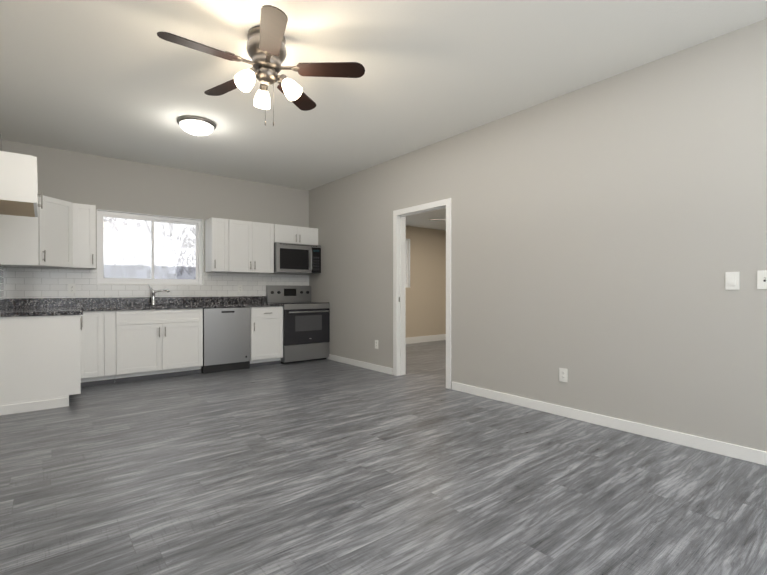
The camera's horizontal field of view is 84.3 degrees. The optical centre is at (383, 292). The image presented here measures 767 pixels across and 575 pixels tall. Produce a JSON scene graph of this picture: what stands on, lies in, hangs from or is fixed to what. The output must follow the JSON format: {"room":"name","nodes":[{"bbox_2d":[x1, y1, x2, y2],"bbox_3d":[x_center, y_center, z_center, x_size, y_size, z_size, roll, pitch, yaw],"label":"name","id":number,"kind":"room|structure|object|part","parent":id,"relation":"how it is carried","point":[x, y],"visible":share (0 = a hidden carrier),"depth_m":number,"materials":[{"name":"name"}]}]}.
{"room":"kitchen","nodes":[
{"label":"kitchen","id":0,"kind":"room"},
{"bbox_2d":[0,134,1,150],"bbox_3d":[-1.726,-0.302,1.493,0.120,2.740,8.100,0,0,-39],"label":"wall","id":1,"kind":"structure","parent":0,"point":[0,143],"depth_m":4.51,"materials":[{"name":"grey paint"}]},
{"bbox_2d":[0,266,7,298],"bbox_3d":[-3.767,-0.104,4.139,0.008,0.346,1.380,0,0,-39],"label":"tile backsplash","id":2,"kind":"structure","parent":1,"relation":"attached to","point":[3,270],"depth_m":4.67,"materials":[{"name":"white tile"}]},
{"bbox_2d":[0,151,42,216],"bbox_3d":[-2.943,-0.842,3.379,0.347,0.348,0.810,0,0,-39],"label":"upper cabinet","id":3,"kind":"object","parent":1,"relation":"attached to","point":[19,194],"visible":1,"depth_m":3.11,"materials":[{"name":"white wood"}]},
{"bbox_2d":[0,195,72,268],"bbox_3d":[-3.777,-0.653,4.629,0.610,0.740,0.636,0,0,-39],"label":"upper cabinet","id":4,"kind":"object","parent":1,"relation":"attached to","point":[44,239],"visible":0.92,"depth_m":4.42,"materials":[{"name":"white wood"}]},
{"bbox_2d":[2,140,308,307],"bbox_3d":[-1.170,-0.337,7.212,8.150,2.740,0.120,0,0,-39],"label":"wall","id":5,"kind":"structure","parent":0,"point":[106,183],"depth_m":5.65,"materials":[{"name":"grey paint"}]},
{"bbox_2d":[71,203,95,268],"bbox_3d":[-3.543,-0.656,4.999,0.223,0.740,0.352,0,0,-39],"label":"upper cabinet","id":6,"kind":"object","parent":5,"relation":"attached to","point":[84,236],"visible":0.96,"depth_m":4.89,"materials":[{"name":"white wood"}]},
{"bbox_2d":[96,209,203,285],"bbox_3d":[-3.083,-0.568,5.665,1.263,0.936,0.130,0,0,-39],"label":"kitchen window","id":7,"kind":"structure","parent":5,"relation":"in","point":[199,264],"depth_m":5.66,"materials":[{"name":"white"}]},
{"bbox_2d":[8,267,308,298],"bbox_3d":[-2.728,-0.115,5.879,3.809,0.346,0.007,0,0,-39],"label":"tile backsplash","id":8,"kind":"structure","parent":5,"relation":"attached to","point":[33,283],"depth_m":5.36,"materials":[{"name":"white tile"}]},
{"bbox_2d":[68,284,75,292],"bbox_3d":[-3.728,-0.049,5.066,0.070,0.115,0.008,0,0,-39],"label":"outlet","id":9,"kind":"object","parent":8,"relation":"attached to","point":[71,288],"visible":1,"depth_m":5.06,"materials":[{"name":"white plastic"}]},
{"bbox_2d":[205,217,228,272],"bbox_3d":[-2.343,-0.662,5.963,0.227,0.740,0.352,0,0,-39],"label":"upper cabinet","id":10,"kind":"object","parent":5,"relation":"attached to","point":[216,247],"visible":1,"depth_m":5.87,"materials":[{"name":"white wood"}]},
{"bbox_2d":[222,219,273,273],"bbox_3d":[-1.991,-0.663,6.246,0.672,0.740,0.352,0,0,-39],"label":"upper cabinet","id":11,"kind":"object","parent":5,"relation":"attached to","point":[250,247],"visible":0.96,"depth_m":6.13,"materials":[{"name":"white wood"}]},
{"bbox_2d":[274,224,317,244],"bbox_3d":[-1.430,-0.896,6.696,0.750,0.280,0.352,0,0,-39],"label":"upper cabinet","id":12,"kind":"object","parent":5,"relation":"attached to","point":[294,234],"visible":0.77,"depth_m":6.57,"materials":[{"name":"white wood"}]},
{"bbox_2d":[274,242,320,273],"bbox_3d":[-1.399,-0.531,6.661,0.748,0.445,0.448,0,0,-39],"label":"over-the-range microwave","id":13,"kind":"object","parent":12,"relation":"attached to","point":[291,258],"visible":1,"depth_m":6.50,"materials":[{"name":"silver metal"}]},
{"bbox_2d":[0,340,766,574],"bbox_3d":[1.404,1.082,4.017,8.150,0.060,8.340,0,0,-39],"label":"floor","id":14,"kind":"structure","parent":0,"point":[324,467],"depth_m":2.32,"materials":[{"name":"grey laminate"}]},
{"bbox_2d":[0,315,81,415],"bbox_3d":[-3.519,0.628,4.348,0.652,0.845,1.410,0,0,-39],"label":"base cabinet","id":15,"kind":"object","parent":14,"relation":"on","point":[40,367],"visible":0.9,"depth_m":3.80,"materials":[{"name":"white wood"}]},
{"bbox_2d":[0,298,84,316],"bbox_3d":[-3.310,0.138,4.077,0.642,0.136,0.750,0,0,-39],"label":"countertop","id":16,"kind":"structure","parent":15,"relation":"on","point":[42,307],"depth_m":4.71,"materials":[{"name":"black stone"}]},
{"bbox_2d":[80,310,115,386],"bbox_3d":[-3.376,0.624,4.942,0.357,0.845,0.662,0,0,-39],"label":"base cabinet","id":17,"kind":"object","parent":14,"relation":"on","point":[98,348],"depth_m":4.72,"materials":[{"name":"white wood"}]},
{"bbox_2d":[115,308,202,382],"bbox_3d":[-2.864,0.622,5.354,0.950,0.845,0.662,0,0,-39],"label":"base cabinet","id":18,"kind":"object","parent":14,"relation":"on","point":[156,343],"visible":0.83,"depth_m":5.10,"materials":[{"name":"white wood"}]},
{"bbox_2d":[21,296,283,310],"bbox_3d":[-2.818,0.235,5.384,3.046,0.346,0.669,0,0,-39],"label":"countertop","id":19,"kind":"structure","parent":18,"relation":"on","point":[129,303],"depth_m":5.58,"materials":[{"name":"black stone"}]},
{"bbox_2d":[148,284,169,304],"bbox_3d":[-2.950,0.023,5.561,0.256,0.274,0.096,0,0,-39],"label":"faucet","id":20,"kind":"object","parent":19,"relation":"on","point":[153,292],"visible":0.98,"depth_m":5.52,"materials":[{"name":"silver metal"}]},
{"bbox_2d":[201,307,249,373],"bbox_3d":[-2.248,0.620,5.846,0.610,0.843,0.608,0,0,-39],"label":"dishwasher","id":21,"kind":"object","parent":14,"relation":"on","point":[226,339],"visible":0.85,"depth_m":5.60,"materials":[{"name":"silver metal"}]},
{"bbox_2d":[250,306,282,366],"bbox_3d":[-1.819,0.617,6.194,0.476,0.845,0.662,0,0,-39],"label":"base cabinet","id":22,"kind":"object","parent":14,"relation":"on","point":[266,336],"visible":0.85,"depth_m":5.96,"materials":[{"name":"white wood"}]},
{"bbox_2d":[266,285,329,363],"bbox_3d":[-1.314,0.462,6.554,0.756,1.150,0.709,0,0,-39],"label":"range","id":23,"kind":"object","parent":14,"relation":"on","point":[306,329],"visible":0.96,"depth_m":6.37,"materials":[{"name":"silver metal"}]},
{"bbox_2d":[0,0,766,189],"bbox_3d":[1.404,-1.718,3.999,8.150,0.060,8.340,0,0,-39],"label":"ceiling","id":24,"kind":"structure","parent":0,"point":[119,79],"depth_m":3.18,"materials":[{"name":"white paint"}]},
{"bbox_2d":[177,116,215,135],"bbox_3d":[-1.856,-1.625,4.211,0.360,0.127,0.360,0,0,-39],"label":"flush ceiling light","id":25,"kind":"object","parent":24,"relation":"attached to","point":[197,125],"visible":1,"depth_m":4.12,"materials":[{"name":"white glass"}]},
{"bbox_2d":[157,5,364,125],"bbox_3d":[-0.808,-1.379,2.756,1.190,0.602,1.234,0,0,-39],"label":"ceiling fan","id":26,"kind":"object","parent":24,"relation":"hanging from","point":[266,48],"depth_m":2.72,"materials":[{"name":"brown wood"}]},
{"bbox_3d":[-0.797,-1.332,2.791,0.418,0.137,0.412,0,0,-39],"label":"main ceiling fan shade","id":27,"kind":"part","parent":26,"relation":"part of","materials":[{"name":"white glass"}]},
{"bbox_2d":[406,226,445,337],"bbox_3d":[0.400,-0.345,8.394,3.980,2.740,0.004,0,0,-39],"label":"wall","id":28,"kind":"structure","parent":0,"point":[426,303],"depth_m":8.79,"materials":[{"name":"beige paint"}]},
{"bbox_2d":[406,239,409,287],"bbox_3d":[0.151,-0.589,8.263,0.910,0.980,0.130,0,0,-39],"label":"room window","id":29,"kind":"structure","parent":28,"relation":"in","point":[407,263],"depth_m":8.52,"materials":[{"name":"white"}]},
{"bbox_2d":[406,334,445,343],"bbox_3d":[0.396,0.960,8.391,3.960,0.130,0.016,0,0,-39],"label":"baseboard","id":30,"kind":"structure","parent":28,"relation":"attached to","point":[429,338],"depth_m":8.78,"materials":[{"name":"white wood"}]},
{"bbox_2d":[406,209,445,230],"bbox_3d":[2.936,-1.505,5.231,3.980,0.379,8.100,0,0,-39],"label":"ceiling","id":31,"kind":"structure","parent":0,"point":[421,220],"depth_m":7.81,"materials":[{"name":"white paint"}]},
{"bbox_2d":[309,19,766,451],"bbox_3d":[1.338,-0.317,3.955,0.120,2.740,8.100,0,0,-39],"label":"wall","id":32,"kind":"structure","parent":0,"point":[607,234],"depth_m":3.34,"materials":[{"name":"grey paint"}]},
{"bbox_2d":[326,354,392,374],"bbox_3d":[-0.567,0.996,6.227,0.013,0.085,2.185,0,0,-39],"label":"baseboard","id":33,"kind":"structure","parent":32,"relation":"attached to","point":[379,368],"depth_m":5.87,"materials":[{"name":"white wood"}]},
{"bbox_2d":[393,198,450,388],"bbox_3d":[0.483,0.008,5.021,0.152,2.077,0.964,0,0,-39],"label":"door frame","id":34,"kind":"structure","parent":32,"relation":"attached to","point":[399,291],"depth_m":5.31,"materials":[{"name":"white wood"}]},
{"bbox_2d":[559,368,567,381],"bbox_3d":[1.534,0.703,3.614,0.008,0.115,0.070,0,0,-39],"label":"electrical outlet","id":35,"kind":"object","parent":32,"relation":"attached to","point":[562,374],"visible":1,"depth_m":3.61,"materials":[{"name":"white plastic"}]},
{"bbox_2d":[452,382,766,465],"bbox_3d":[2.282,1.018,2.679,0.016,0.085,4.915,0,0,-39],"label":"baseboard","id":36,"kind":"structure","parent":32,"relation":"attached to","point":[725,449],"depth_m":3.19,"materials":[{"name":"white wood"}]},
{"bbox_2d":[725,272,738,289],"bbox_3d":[2.244,-0.077,2.724,0.010,0.115,0.070,0,0,-39],"label":"rocker light switch","id":37,"kind":"object","parent":32,"relation":"attached to","point":[731,280],"visible":1,"depth_m":2.72,"materials":[{"name":"white plastic"}]},
{"bbox_2d":[757,270,766,288],"bbox_3d":[2.354,-0.080,2.582,0.016,0.115,0.115,0,0,-39],"label":"light switch","id":38,"kind":"object","parent":32,"relation":"attached to","point":[761,279],"visible":1,"depth_m":2.61,"materials":[{"name":"white plastic"}]},
{"label":"outside","id":39,"kind":"structure","parent":0,"visible":0},
{"bbox_2d":[103,217,195,278],"bbox_3d":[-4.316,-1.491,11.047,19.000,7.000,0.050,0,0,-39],"label":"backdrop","id":40,"kind":"structure","parent":39,"point":[142,247],"depth_m":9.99,"materials":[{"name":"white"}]}
]}

